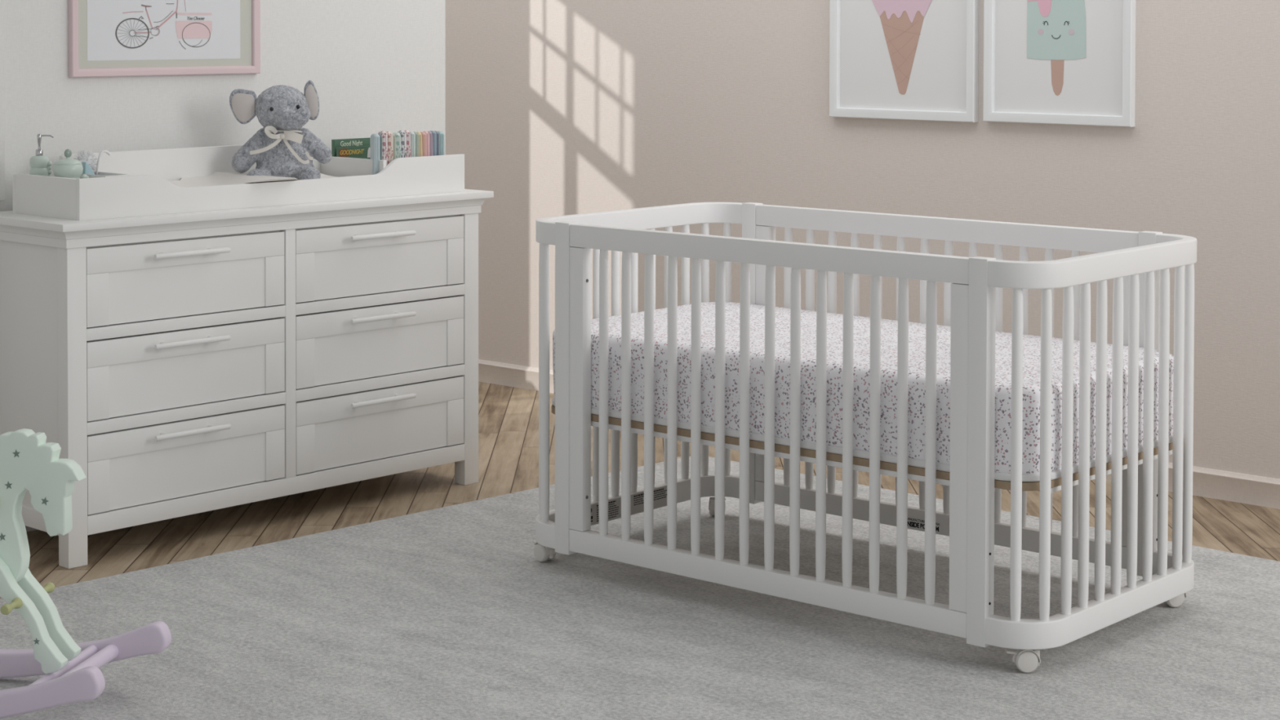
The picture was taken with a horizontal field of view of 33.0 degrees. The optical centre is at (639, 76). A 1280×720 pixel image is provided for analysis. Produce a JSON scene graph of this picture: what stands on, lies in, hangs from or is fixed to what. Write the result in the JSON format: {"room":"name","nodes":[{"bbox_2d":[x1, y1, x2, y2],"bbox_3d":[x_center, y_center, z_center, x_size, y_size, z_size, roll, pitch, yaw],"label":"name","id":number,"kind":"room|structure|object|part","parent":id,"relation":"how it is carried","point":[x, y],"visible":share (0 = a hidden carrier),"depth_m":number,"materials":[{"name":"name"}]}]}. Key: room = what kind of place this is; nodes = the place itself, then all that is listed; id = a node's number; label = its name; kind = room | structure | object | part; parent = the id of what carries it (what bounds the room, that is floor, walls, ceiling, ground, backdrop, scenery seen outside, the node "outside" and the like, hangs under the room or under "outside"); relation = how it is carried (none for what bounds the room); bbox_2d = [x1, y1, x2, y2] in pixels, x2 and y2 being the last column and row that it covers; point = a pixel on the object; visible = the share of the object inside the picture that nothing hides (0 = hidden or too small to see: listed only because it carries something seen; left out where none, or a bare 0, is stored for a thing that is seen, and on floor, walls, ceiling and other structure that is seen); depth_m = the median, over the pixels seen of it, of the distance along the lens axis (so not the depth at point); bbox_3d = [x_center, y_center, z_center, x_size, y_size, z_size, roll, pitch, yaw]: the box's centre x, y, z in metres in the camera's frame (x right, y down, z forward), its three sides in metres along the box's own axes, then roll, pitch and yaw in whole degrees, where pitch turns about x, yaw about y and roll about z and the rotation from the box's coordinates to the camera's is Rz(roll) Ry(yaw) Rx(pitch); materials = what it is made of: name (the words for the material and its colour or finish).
{"room":"children's room","nodes":[
{"label":"children's room","id":0,"kind":"room"},
{"bbox_2d":[0,0,445,211],"bbox_3d":[-2.683,-0.306,4.075,0.102,2.900,6.110,2,2,43],"label":"wall","id":1,"kind":"structure","parent":0,"point":[373,66],"depth_m":5.77,"materials":[{"name":"white paint"}]},
{"bbox_2d":[0,0,4,200],"bbox_3d":[-1.575,-0.166,5.187,0.012,0.934,0.104,2,2,43],"label":"trim","id":2,"kind":"structure","parent":1,"relation":"attached to","point":[2,2],"depth_m":5.22,"materials":[{"name":"white paint"}]},
{"bbox_2d":[25,525,37,531],"bbox_3d":[-2.648,1.108,4.070,0.017,0.075,6.100,2,2,43],"label":"baseboard","id":3,"kind":"structure","parent":1,"relation":"attached to","point":[28,528],"depth_m":5.30,"materials":[{"name":"white paint"}]},
{"bbox_2d":[67,0,260,77],"bbox_3d":[-1.215,-0.232,5.567,0.018,0.460,0.576,2,2,43],"label":"framed picture","id":4,"kind":"object","parent":1,"relation":"attached to","point":[107,37],"visible":1,"depth_m":5.56,"materials":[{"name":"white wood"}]},
{"bbox_2d":[87,0,239,60],"bbox_3d":[-1.220,-0.233,5.565,0.001,0.380,0.467,2,2,43],"label":"print","id":5,"kind":"object","parent":4,"relation":"attached to","point":[117,29],"depth_m":5.56,"materials":[{"name":"white paper"}]},
{"bbox_2d":[0,381,1279,599],"bbox_3d":[-1.048,1.214,3.107,8.800,0.080,7.520,1,2,41],"label":"floor","id":6,"kind":"structure","parent":0,"point":[508,416],"depth_m":5.54,"materials":[{"name":"brown wood"}]},
{"bbox_2d":[0,188,493,568],"bbox_3d":[-0.992,0.715,5.505,0.407,0.792,1.329,2,2,43],"label":"dresser","id":7,"kind":"object","parent":6,"relation":"on","point":[188,363],"visible":0.99,"depth_m":5.28,"materials":[{"name":"white paint"}]},
{"bbox_3d":[-1.429,0.704,5.062,0.290,0.634,0.015,2,2,43],"label":"panel","id":8,"kind":"part","parent":7,"relation":"part of","materials":[{"name":"white paint"}]},
{"bbox_3d":[-1.432,1.031,5.068,0.286,0.043,0.018,2,2,43],"label":"rail","id":9,"kind":"part","parent":7,"relation":"part of","materials":[{"name":"white paint"}]},
{"bbox_3d":[-1.302,0.757,4.960,0.042,0.734,0.051,2,2,43],"label":"leg","id":10,"kind":"part","parent":7,"relation":"part of","materials":[{"name":"white paint"}]},
{"bbox_3d":[-1.083,0.481,5.173,0.020,0.181,0.565,2,2,43],"label":"drawer","id":11,"kind":"part","parent":7,"relation":"part of","materials":[{"name":"white paint"}]},
{"bbox_3d":[-1.083,0.697,5.179,0.020,0.182,0.565,2,2,43],"label":"drawer","id":12,"kind":"part","parent":7,"relation":"part of","materials":[{"name":"white paint"}]},
{"bbox_3d":[-1.083,0.589,5.176,0.022,0.028,0.570,2,2,43],"label":"rail","id":13,"kind":"part","parent":7,"relation":"part of","materials":[{"name":"white paint"}]},
{"bbox_3d":[-1.084,0.914,5.184,0.020,0.180,0.565,2,2,43],"label":"drawer","id":14,"kind":"part","parent":7,"relation":"part of","materials":[{"name":"white paint"}]},
{"bbox_3d":[-1.083,0.805,5.181,0.022,0.028,0.570,2,2,43],"label":"rail","id":15,"kind":"part","parent":7,"relation":"part of","materials":[{"name":"white paint"}]},
{"bbox_3d":[-1.072,0.847,5.154,0.039,0.014,0.212,2,2,43],"label":"handle","id":16,"kind":"part","parent":7,"relation":"part of","materials":[{"name":"white paint"}]},
{"bbox_3d":[-1.071,0.632,5.148,0.039,0.014,0.212,2,2,43],"label":"handle","id":17,"kind":"part","parent":7,"relation":"part of","materials":[{"name":"white paint"}]},
{"bbox_3d":[-1.071,0.420,5.142,0.039,0.014,0.212,2,2,43],"label":"handle","id":18,"kind":"part","parent":7,"relation":"part of","materials":[{"name":"white paint"}]},
{"bbox_2d":[12,144,464,220],"bbox_3d":[-0.986,0.251,5.504,0.288,0.136,1.195,2,2,43],"label":"topper","id":19,"kind":"object","parent":7,"relation":"on","point":[148,190],"visible":0.89,"depth_m":5.38,"materials":[{"name":"white paint"}]},
{"bbox_2d":[29,133,53,176],"bbox_3d":[-1.431,0.232,5.159,0.047,0.189,0.050,2,2,43],"label":"soap dispenser","id":20,"kind":"object","parent":19,"relation":"in","point":[39,163],"visible":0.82,"depth_m":5.14,"materials":[{"name":"teal ceramic"}]},
{"bbox_2d":[29,155,49,176],"bbox_3d":[-1.433,0.258,5.159,0.046,0.137,0.046,2,2,43],"label":"bottle","id":21,"kind":"object","parent":20,"relation":"attached to","point":[39,165],"depth_m":5.14,"materials":[{"name":"ceramic"}]},
{"bbox_2d":[53,149,88,178],"bbox_3d":[-1.350,0.250,5.105,0.069,0.156,0.070,1,2,25],"label":"lidded jar","id":22,"kind":"object","parent":19,"relation":"in","point":[68,167],"visible":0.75,"depth_m":5.08,"materials":[{"name":"teal ceramic"}]},
{"bbox_3d":[-1.350,0.199,5.103,0.063,0.016,0.063,2,2,43],"label":"lid","id":23,"kind":"part","parent":22,"relation":"part of","materials":[{"name":"green ceramic"}]},
{"bbox_3d":[-1.350,0.182,5.103,0.012,0.021,0.020,2,2,43],"label":"lid knob","id":24,"kind":"part","parent":22,"relation":"part of","materials":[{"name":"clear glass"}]},
{"bbox_2d":[53,164,88,178],"bbox_3d":[-1.345,0.267,5.105,0.080,0.121,0.069,0,2,0],"label":"pot","id":25,"kind":"object","parent":22,"relation":"attached to","point":[66,171],"depth_m":5.08,"materials":[{"name":"ceramic"}]},
{"bbox_2d":[80,171,129,178],"bbox_3d":[-1.301,0.279,5.177,0.180,0.094,0.068,2,2,43],"label":"storage box","id":26,"kind":"object","parent":19,"relation":"in","point":[100,174],"visible":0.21,"depth_m":5.14,"materials":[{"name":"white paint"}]},
{"bbox_2d":[82,161,94,174],"bbox_3d":[-1.318,0.263,5.170,0.016,0.117,0.029,2,2,43],"label":"toy","id":27,"kind":"object","parent":26,"relation":"in","point":[86,168],"visible":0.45,"depth_m":5.16,"materials":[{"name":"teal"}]},
{"bbox_2d":[72,149,111,174],"bbox_3d":[-1.327,0.246,5.223,0.037,0.140,0.098,2,2,43],"label":"bath brush","id":28,"kind":"object","parent":26,"relation":"in","point":[87,157],"visible":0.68,"depth_m":5.21,"materials":[{"name":"white plastic"}]},
{"bbox_3d":[-1.302,0.247,5.235,0.046,0.138,0.009,-1,2,-41],"label":"handle","id":29,"kind":"part","parent":28,"relation":"part of","materials":[{"name":"white plastic"}]},
{"bbox_2d":[168,172,336,187],"bbox_3d":[-1.013,0.285,5.475,0.348,0.069,0.690,2,2,43],"label":"changing pad","id":30,"kind":"object","parent":19,"relation":"in","point":[216,178],"visible":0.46,"depth_m":5.45,"materials":[{"name":"white plastic"}]},
{"bbox_2d":[229,80,332,179],"bbox_3d":[-0.920,0.145,5.544,0.260,0.270,0.158,0,2,-9],"label":"elephant","id":31,"kind":"object","parent":30,"relation":"on","point":[282,148],"visible":0.91,"depth_m":5.52},
{"bbox_2d":[331,137,369,156],"bbox_3d":[-0.778,0.239,5.864,0.013,0.140,0.138,2,2,43],"label":"picture book","id":32,"kind":"object","parent":19,"relation":"in","point":[357,141],"visible":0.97,"depth_m":5.84,"materials":[{"name":"green paper"}]},
{"bbox_2d":[336,145,370,159],"bbox_3d":[-0.764,0.249,5.851,0.011,0.120,0.136,2,2,43],"label":"picture book","id":33,"kind":"object","parent":19,"relation":"in","point":[356,152],"visible":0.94,"depth_m":5.84,"materials":[{"name":"green paper"}]},
{"bbox_2d":[338,148,349,156],"bbox_3d":[-0.795,0.205,5.809,0.001,0.021,0.035,2,2,43],"label":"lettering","id":34,"kind":"object","parent":33,"relation":"on","point":[345,155],"depth_m":5.81},
{"bbox_2d":[367,147,370,157],"bbox_3d":[-0.730,0.207,5.879,0.001,0.028,0.030,2,2,43],"label":"picture","id":35,"kind":"object","parent":33,"relation":"attached to","point":[369,149],"depth_m":5.87},
{"bbox_2d":[369,133,380,174],"bbox_3d":[-0.696,0.232,5.688,0.019,0.163,0.057,0,2,-18],"label":"washcloth","id":36,"kind":"object","parent":19,"relation":"in","point":[375,140],"visible":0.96,"depth_m":5.66,"materials":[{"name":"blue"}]},
{"bbox_2d":[377,133,382,159],"bbox_3d":[-0.687,0.233,5.698,0.008,0.161,0.057,0,2,-18],"label":"washcloth","id":37,"kind":"object","parent":19,"relation":"in","point":[380,136],"visible":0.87,"depth_m":5.67,"materials":[{"name":"blue fabric"}]},
{"bbox_2d":[377,130,387,165],"bbox_3d":[-0.678,0.228,5.707,0.019,0.170,0.057,0,2,-18],"label":"washcloth","id":38,"kind":"object","parent":19,"relation":"in","point":[384,135],"visible":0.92,"depth_m":5.68,"materials":[{"name":"white fabric"}]},
{"bbox_2d":[386,131,393,164],"bbox_3d":[-0.666,0.229,5.720,0.017,0.168,0.057,0,2,-18],"label":"washcloth","id":39,"kind":"object","parent":19,"relation":"in","point":[390,138],"visible":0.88,"depth_m":5.69,"materials":[{"name":"white fabric"}]},
{"bbox_2d":[391,133,395,159],"bbox_3d":[-0.656,0.232,5.731,0.011,0.162,0.057,0,2,-18],"label":"washcloth","id":40,"kind":"object","parent":19,"relation":"in","point":[393,135],"visible":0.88,"depth_m":5.70,"materials":[{"name":"grey"}]},
{"bbox_2d":[393,132,400,158],"bbox_3d":[-0.646,0.231,5.741,0.018,0.164,0.057,0,2,-19],"label":"washcloth","id":41,"kind":"object","parent":19,"relation":"in","point":[397,135],"visible":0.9,"depth_m":5.71,"materials":[{"name":"fabric"}]},
{"bbox_2d":[397,129,406,157],"bbox_3d":[-0.634,0.228,5.754,0.017,0.169,0.057,0,2,-18],"label":"washcloth","id":42,"kind":"object","parent":19,"relation":"in","point":[403,135],"visible":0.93,"depth_m":5.73,"materials":[{"name":"white fabric"}]},
{"bbox_2d":[404,129,410,157],"bbox_3d":[-0.623,0.228,5.766,0.016,0.169,0.057,0,2,-18],"label":"washcloth","id":43,"kind":"object","parent":19,"relation":"in","point":[407,132],"visible":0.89,"depth_m":5.74,"materials":[{"name":"white fabric"}]},
{"bbox_2d":[409,131,415,156],"bbox_3d":[-0.613,0.229,5.778,0.015,0.165,0.057,0,2,-18],"label":"washcloth","id":44,"kind":"object","parent":19,"relation":"in","point":[412,134],"visible":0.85,"depth_m":5.75,"materials":[{"name":"white fabric"}]},
{"bbox_2d":[413,131,418,156],"bbox_3d":[-0.603,0.230,5.788,0.013,0.164,0.057,0,2,-19],"label":"washcloth","id":45,"kind":"object","parent":19,"relation":"in","point":[416,135],"visible":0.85,"depth_m":5.76,"materials":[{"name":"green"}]},
{"bbox_2d":[417,131,422,156],"bbox_3d":[-0.594,0.230,5.798,0.014,0.162,0.057,0,2,-18],"label":"washcloth","id":46,"kind":"object","parent":19,"relation":"in","point":[418,132],"visible":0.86,"depth_m":5.77,"materials":[{"name":"beige fabric"}]},
{"bbox_2d":[420,131,426,156],"bbox_3d":[-0.585,0.230,5.807,0.013,0.162,0.057,0,2,-18],"label":"washcloth","id":47,"kind":"object","parent":19,"relation":"in","point":[424,135],"visible":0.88,"depth_m":5.78,"materials":[{"name":"brown fabric"}]},
{"bbox_2d":[422,130,429,155],"bbox_3d":[-0.577,0.229,5.816,0.014,0.164,0.057,0,2,-18],"label":"washcloth","id":48,"kind":"object","parent":19,"relation":"in","point":[426,132],"visible":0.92,"depth_m":5.79,"materials":[{"name":"pink fabric"}]},
{"bbox_2d":[427,130,432,155],"bbox_3d":[-0.568,0.229,5.825,0.011,0.163,0.057,0,2,-18],"label":"washcloth","id":49,"kind":"object","parent":19,"relation":"in","point":[428,131],"visible":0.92,"depth_m":5.80,"materials":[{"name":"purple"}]},
{"bbox_2d":[429,130,436,155],"bbox_3d":[-0.560,0.228,5.834,0.013,0.164,0.057,0,2,-18],"label":"washcloth","id":50,"kind":"object","parent":19,"relation":"in","point":[434,135],"visible":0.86,"depth_m":5.81,"materials":[{"name":"blue fabric"}]},
{"bbox_2d":[434,130,439,155],"bbox_3d":[-0.552,0.229,5.843,0.012,0.162,0.057,0,2,-18],"label":"washcloth","id":51,"kind":"object","parent":19,"relation":"in","point":[437,132],"visible":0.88,"depth_m":5.82,"materials":[{"name":"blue fabric"}]},
{"bbox_2d":[437,130,444,155],"bbox_3d":[-0.542,0.229,5.854,0.018,0.162,0.057,0,2,-18],"label":"washcloth","id":52,"kind":"object","parent":19,"relation":"in","point":[441,133],"visible":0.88,"depth_m":5.83,"materials":[{"name":"teal fabric"}]},
{"bbox_3d":[-0.879,1.023,5.407,0.022,0.043,1.171,2,2,43],"label":"rail","id":53,"kind":"part","parent":7,"relation":"part of","materials":[{"name":"white paint"}]},
{"bbox_3d":[-0.673,0.687,5.619,0.020,0.182,0.565,2,2,43],"label":"drawer","id":54,"kind":"part","parent":7,"relation":"part of","materials":[{"name":"white paint"}]},
{"bbox_3d":[-0.673,0.470,5.613,0.020,0.181,0.565,2,2,43],"label":"drawer","id":55,"kind":"part","parent":7,"relation":"part of","materials":[{"name":"white paint"}]},
{"bbox_3d":[-0.673,0.795,5.621,0.022,0.028,0.570,2,2,43],"label":"rail","id":56,"kind":"part","parent":7,"relation":"part of","materials":[{"name":"white paint"}]},
{"bbox_3d":[-0.673,0.578,5.615,0.022,0.028,0.570,2,2,43],"label":"rail","id":57,"kind":"part","parent":7,"relation":"part of","materials":[{"name":"white paint"}]},
{"bbox_3d":[-0.674,0.903,5.624,0.020,0.180,0.565,2,2,43],"label":"drawer","id":58,"kind":"part","parent":7,"relation":"part of","materials":[{"name":"white paint"}]},
{"bbox_3d":[-0.669,0.410,5.574,0.039,0.014,0.212,2,2,43],"label":"handle","id":59,"kind":"part","parent":7,"relation":"part of","materials":[{"name":"white paint"}]},
{"bbox_3d":[-0.670,0.837,5.585,0.039,0.014,0.212,2,2,43],"label":"handle","id":60,"kind":"part","parent":7,"relation":"part of","materials":[{"name":"white paint"}]},
{"bbox_3d":[-0.669,0.622,5.580,0.039,0.014,0.212,2,2,43],"label":"handle","id":61,"kind":"part","parent":7,"relation":"part of","materials":[{"name":"white paint"}]},
{"bbox_3d":[-0.469,0.736,5.853,0.042,0.734,0.051,2,2,43],"label":"leg","id":62,"kind":"part","parent":7,"relation":"part of","materials":[{"name":"white paint"}]},
{"bbox_2d":[0,456,1279,719],"bbox_3d":[-0.383,1.188,2.438,4.915,0.010,6.391,1,2,41],"label":"area rug","id":63,"kind":"object","parent":6,"relation":"on","point":[451,612],"visible":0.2,"depth_m":4.39,"materials":[{"name":"grey carpet"}]},
{"bbox_2d":[0,428,171,718],"bbox_3d":[-1.299,0.885,3.942,0.814,0.506,0.317,0,2,11],"label":"rocking horse","id":64,"kind":"object","parent":63,"relation":"on","point":[71,671],"visible":1,"depth_m":3.86},
{"bbox_3d":[-1.105,0.955,3.854,0.173,0.211,0.026,0,2,11],"label":"leg","id":65,"kind":"part","parent":64,"relation":"part of","materials":[{"name":"green paint"}]},
{"bbox_3d":[-1.097,0.951,3.914,0.173,0.211,0.026,0,2,11],"label":"leg","id":66,"kind":"part","parent":64,"relation":"part of","materials":[{"name":"green paint"}]},
{"bbox_2d":[532,202,1196,673],"bbox_3d":[0.468,0.727,4.777,1.366,0.791,0.713,1,2,41],"label":"crib","id":67,"kind":"object","parent":63,"relation":"on","point":[1139,264],"visible":0.98,"depth_m":4.46,"materials":[{"name":"white paint"}]},
{"bbox_3d":[-0.165,0.702,4.873,0.042,0.747,0.033,1,2,41],"label":"post","id":68,"kind":"part","parent":67,"relation":"part of","materials":[{"name":"white paint"}]},
{"bbox_2d":[591,488,666,521],"bbox_3d":[-0.026,1.033,5.211,0.001,0.039,0.298,1,2,41],"label":"warning label","id":69,"kind":"object","parent":67,"relation":"attached to","point":[663,488],"depth_m":5.23,"materials":[{"name":"white paper"}]},
{"bbox_3d":[-0.004,1.035,5.192,0.118,0.052,0.710,1,2,41],"label":"rail","id":70,"kind":"part","parent":67,"relation":"part of","materials":[{"name":"white paint"}]},
{"bbox_3d":[-0.003,0.348,5.174,0.118,0.050,0.710,1,2,41],"label":"rail","id":71,"kind":"part","parent":67,"relation":"part of","materials":[{"name":"white paint"}]},
{"bbox_3d":[0.279,0.689,5.388,0.042,0.747,0.033,1,2,41],"label":"post","id":72,"kind":"part","parent":67,"relation":"part of","materials":[{"name":"white paint"}]},
{"bbox_3d":[0.245,1.051,4.527,1.044,0.050,0.030,1,2,41],"label":"rail","id":73,"kind":"part","parent":67,"relation":"part of","materials":[{"name":"white paint"}]},
{"bbox_3d":[0.246,0.366,4.509,1.044,0.050,0.030,1,2,41],"label":"rail","id":74,"kind":"part","parent":67,"relation":"part of","materials":[{"name":"white paint"}]},
{"bbox_2d":[551,302,1173,481],"bbox_3d":[0.468,0.667,4.775,1.303,0.186,0.649,1,2,41],"label":"mattress","id":75,"kind":"object","parent":67,"relation":"on","point":[889,328],"visible":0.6,"depth_m":4.50,"materials":[{"name":"white fabric"}]},
{"bbox_3d":[0.468,0.782,4.778,1.285,0.011,0.642,1,2,41],"label":"support frame","id":76,"kind":"part","parent":67,"relation":"part of","materials":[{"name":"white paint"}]},
{"bbox_3d":[0.690,1.039,5.042,1.044,0.050,0.030,1,2,41],"label":"rail","id":77,"kind":"part","parent":67,"relation":"part of","materials":[{"name":"white paint"}]},
{"bbox_3d":[0.691,0.353,5.024,1.044,0.050,0.030,1,2,41],"label":"rail","id":78,"kind":"part","parent":67,"relation":"part of","materials":[{"name":"white paint"}]},
{"bbox_3d":[0.657,0.722,4.163,0.042,0.747,0.033,1,2,41],"label":"post","id":79,"kind":"part","parent":67,"relation":"part of","materials":[{"name":"white paint"}]},
{"bbox_3d":[0.714,1.103,4.142,0.026,0.008,0.014,0,2,-3],"label":"brake lever","id":80,"kind":"part","parent":67,"relation":"part of","materials":[{"name":"white plastic"}]},
{"bbox_3d":[0.939,1.058,4.377,0.118,0.052,0.710,1,2,41],"label":"rail","id":81,"kind":"part","parent":67,"relation":"part of","materials":[{"name":"white paint"}]},
{"bbox_3d":[0.940,0.371,4.359,0.118,0.050,0.710,1,2,41],"label":"rail","id":82,"kind":"part","parent":67,"relation":"part of","materials":[{"name":"white paint"}]},
{"bbox_3d":[1.101,0.709,4.678,0.042,0.747,0.033,1,2,41],"label":"post","id":83,"kind":"part","parent":67,"relation":"part of","materials":[{"name":"white paint"}]},
{"bbox_2d":[445,0,1279,479],"bbox_3d":[1.394,-0.344,5.850,8.800,2.900,0.121,1,2,41],"label":"wall","id":84,"kind":"structure","parent":0,"point":[554,108],"depth_m":6.49,"materials":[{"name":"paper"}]},
{"bbox_2d":[478,359,1279,509],"bbox_3d":[1.813,1.081,5.428,7.560,0.075,0.014,1,2,41],"label":"baseboard","id":85,"kind":"structure","parent":84,"relation":"attached to","point":[1254,490],"depth_m":5.70,"materials":[{"name":"paint"}]},
{"bbox_2d":[829,0,978,122],"bbox_3d":[0.765,-0.204,6.309,0.507,0.660,0.024,1,2,41],"label":"framed picture","id":86,"kind":"object","parent":84,"relation":"attached to","point":[903,60],"visible":1,"depth_m":6.31,"materials":[{"name":"white paper"}]},
{"bbox_2d":[982,0,1136,127],"bbox_3d":[1.153,-0.198,5.968,0.464,0.660,0.024,1,2,41],"label":"framed picture","id":87,"kind":"object","parent":84,"relation":"attached to","point":[1067,62],"visible":1,"depth_m":5.97,"materials":[{"name":"white paper"}]}
]}

